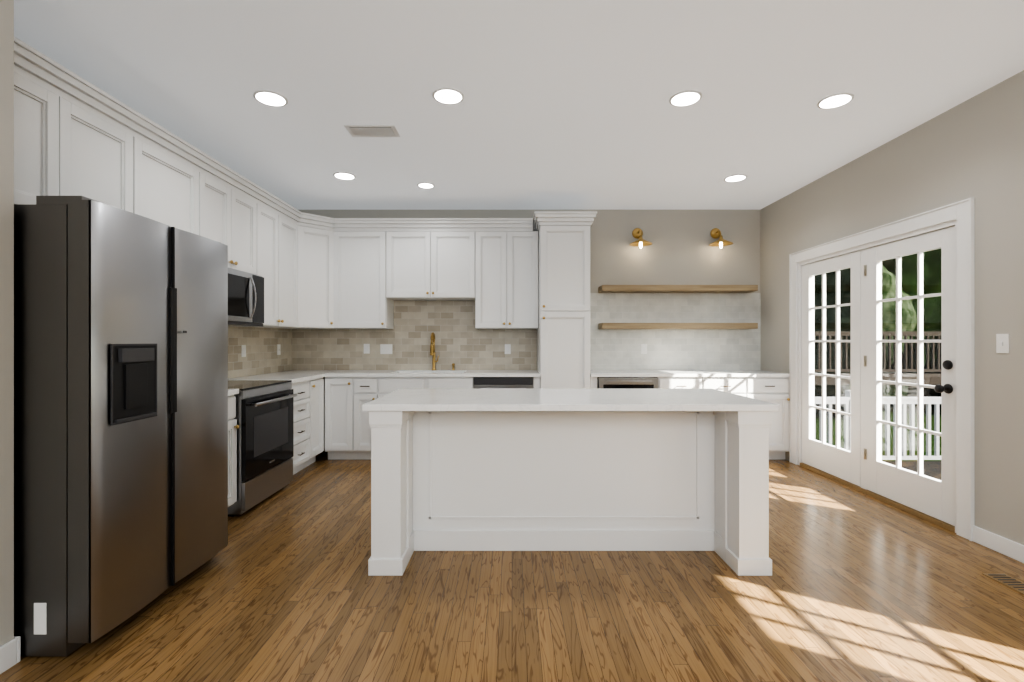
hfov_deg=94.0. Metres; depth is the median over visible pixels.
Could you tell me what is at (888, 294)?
tree
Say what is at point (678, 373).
countertop
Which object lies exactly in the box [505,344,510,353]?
electrical outlet
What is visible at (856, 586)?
floor
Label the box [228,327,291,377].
backsplash
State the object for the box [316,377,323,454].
base cabinet
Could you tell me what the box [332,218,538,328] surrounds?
upper cabinet
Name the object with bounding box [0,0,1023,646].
wall
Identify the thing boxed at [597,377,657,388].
beverage cooler
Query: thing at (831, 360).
panel
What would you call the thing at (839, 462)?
door
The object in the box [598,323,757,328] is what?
floating shelf
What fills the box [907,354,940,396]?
tree
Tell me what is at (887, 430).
rail
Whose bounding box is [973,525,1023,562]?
baseboard
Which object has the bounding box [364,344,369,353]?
electrical outlet
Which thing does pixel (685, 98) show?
recessed light
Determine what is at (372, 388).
base cabinet
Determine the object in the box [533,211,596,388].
pantry cabinet
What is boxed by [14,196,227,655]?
refrigerator
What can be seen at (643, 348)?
outlet
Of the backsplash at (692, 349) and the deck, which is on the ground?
the deck
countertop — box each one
[228,373,323,382]
[228,389,238,395]
[273,370,539,376]
[362,389,779,410]
[590,370,788,376]
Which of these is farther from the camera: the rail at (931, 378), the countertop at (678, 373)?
the rail at (931, 378)
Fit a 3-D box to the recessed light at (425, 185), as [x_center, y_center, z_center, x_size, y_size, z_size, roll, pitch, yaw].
[-0.850,-1.536,4.720,0.168,0.007,0.168,0,0,0]
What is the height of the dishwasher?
0.881 m
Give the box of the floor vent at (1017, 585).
[982,573,1023,594]
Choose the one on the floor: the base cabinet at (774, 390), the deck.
the base cabinet at (774, 390)
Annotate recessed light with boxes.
[253,90,287,106]
[333,172,355,179]
[417,182,434,187]
[432,88,463,103]
[669,90,701,106]
[724,174,746,181]
[817,93,853,108]
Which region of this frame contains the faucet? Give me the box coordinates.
[430,332,438,369]
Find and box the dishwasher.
[474,377,532,388]
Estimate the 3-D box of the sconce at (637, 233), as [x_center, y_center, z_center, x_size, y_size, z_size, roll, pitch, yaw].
[1.470,-1.190,5.461,0.256,0.265,0.278,0,0,0]
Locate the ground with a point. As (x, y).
(883, 430)
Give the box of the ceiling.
[14,0,1023,209]
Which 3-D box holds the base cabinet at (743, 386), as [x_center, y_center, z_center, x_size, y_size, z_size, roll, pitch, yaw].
[2.021,0.818,5.287,0.981,0.884,0.618,0,0,0]
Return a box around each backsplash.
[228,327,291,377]
[292,293,760,369]
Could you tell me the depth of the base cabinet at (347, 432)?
4.99 m
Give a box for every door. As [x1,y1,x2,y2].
[802,251,860,486]
[864,226,954,525]
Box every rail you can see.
[814,331,940,384]
[814,390,940,459]
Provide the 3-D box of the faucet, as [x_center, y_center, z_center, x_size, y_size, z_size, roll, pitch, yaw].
[-0.889,0.120,5.463,0.086,0.438,0.198,0,0,0]
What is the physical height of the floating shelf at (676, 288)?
0.066 m
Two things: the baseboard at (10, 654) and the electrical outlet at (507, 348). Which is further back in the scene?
the electrical outlet at (507, 348)
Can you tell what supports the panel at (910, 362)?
attached to the door at (925, 494)
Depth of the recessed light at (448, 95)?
2.98 m
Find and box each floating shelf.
[598,285,757,292]
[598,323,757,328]
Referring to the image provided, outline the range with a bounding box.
[228,380,296,515]
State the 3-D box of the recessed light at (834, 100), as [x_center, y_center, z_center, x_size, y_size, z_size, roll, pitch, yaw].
[2.070,-1.536,3.060,0.198,0.007,0.198,0,0,0]
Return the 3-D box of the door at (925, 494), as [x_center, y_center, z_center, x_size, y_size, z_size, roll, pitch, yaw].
[2.909,0.232,3.558,0.126,1.986,0.830,0,0,0]
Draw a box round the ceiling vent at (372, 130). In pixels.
[344,125,399,136]
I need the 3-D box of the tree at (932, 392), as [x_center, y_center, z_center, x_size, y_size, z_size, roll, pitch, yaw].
[18.093,-4.639,24.110,11.630,16.491,11.475,0,0,0]
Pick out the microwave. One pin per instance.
(245, 299)
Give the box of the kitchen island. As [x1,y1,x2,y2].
[368,411,771,575]
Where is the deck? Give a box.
[884,461,940,479]
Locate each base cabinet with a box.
[228,395,239,506]
[292,379,315,474]
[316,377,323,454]
[325,377,360,459]
[361,377,400,459]
[658,377,753,398]
[754,377,789,459]
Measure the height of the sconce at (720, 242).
0.265 m
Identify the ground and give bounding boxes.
[816,393,940,460]
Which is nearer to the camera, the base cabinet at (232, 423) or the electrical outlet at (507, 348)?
the base cabinet at (232, 423)
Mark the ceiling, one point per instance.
(564, 105)
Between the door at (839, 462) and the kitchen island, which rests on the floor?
the kitchen island
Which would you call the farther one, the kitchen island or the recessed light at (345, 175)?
the recessed light at (345, 175)
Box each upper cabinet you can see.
[14,36,336,328]
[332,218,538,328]
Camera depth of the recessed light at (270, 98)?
3.02 m
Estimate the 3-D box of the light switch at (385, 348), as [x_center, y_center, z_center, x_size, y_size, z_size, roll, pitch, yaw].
[-1.470,0.095,5.584,0.140,0.115,0.014,0,0,0]
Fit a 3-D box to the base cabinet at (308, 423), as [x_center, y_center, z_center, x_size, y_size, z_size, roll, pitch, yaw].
[-2.267,0.818,4.439,0.618,0.884,0.529,0,0,0]
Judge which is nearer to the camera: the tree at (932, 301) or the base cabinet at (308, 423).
the base cabinet at (308, 423)
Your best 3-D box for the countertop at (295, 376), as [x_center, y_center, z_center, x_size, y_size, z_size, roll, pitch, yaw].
[-2.262,0.358,4.554,0.634,0.035,0.762,0,0,0]
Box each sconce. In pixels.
[629,228,651,247]
[709,228,732,247]
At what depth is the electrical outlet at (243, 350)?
4.56 m
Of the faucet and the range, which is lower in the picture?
the range
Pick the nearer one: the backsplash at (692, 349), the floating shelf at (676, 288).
the floating shelf at (676, 288)
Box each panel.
[811,269,850,449]
[879,248,940,479]
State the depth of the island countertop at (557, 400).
2.73 m
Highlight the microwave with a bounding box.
[228,268,263,326]
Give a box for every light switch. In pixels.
[277,344,280,354]
[380,344,391,353]
[996,334,1008,352]
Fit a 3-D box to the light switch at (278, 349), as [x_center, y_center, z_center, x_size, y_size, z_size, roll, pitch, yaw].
[-2.564,0.095,5.260,0.014,0.115,0.070,0,0,0]
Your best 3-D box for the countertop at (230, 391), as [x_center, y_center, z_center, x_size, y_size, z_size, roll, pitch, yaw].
[-2.262,0.358,3.106,0.634,0.035,0.602,0,0,0]
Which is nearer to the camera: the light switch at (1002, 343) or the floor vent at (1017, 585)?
the floor vent at (1017, 585)
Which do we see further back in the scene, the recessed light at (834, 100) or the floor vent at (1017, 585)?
the recessed light at (834, 100)
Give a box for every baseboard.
[0,636,20,673]
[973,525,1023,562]
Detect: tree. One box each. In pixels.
[814,265,916,396]
[816,249,940,416]
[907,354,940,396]
[929,385,938,394]
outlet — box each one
[241,345,245,356]
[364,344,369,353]
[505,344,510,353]
[641,344,646,353]
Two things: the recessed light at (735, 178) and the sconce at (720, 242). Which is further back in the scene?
the sconce at (720, 242)
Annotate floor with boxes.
[0,448,1023,681]
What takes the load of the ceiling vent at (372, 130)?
in the ceiling

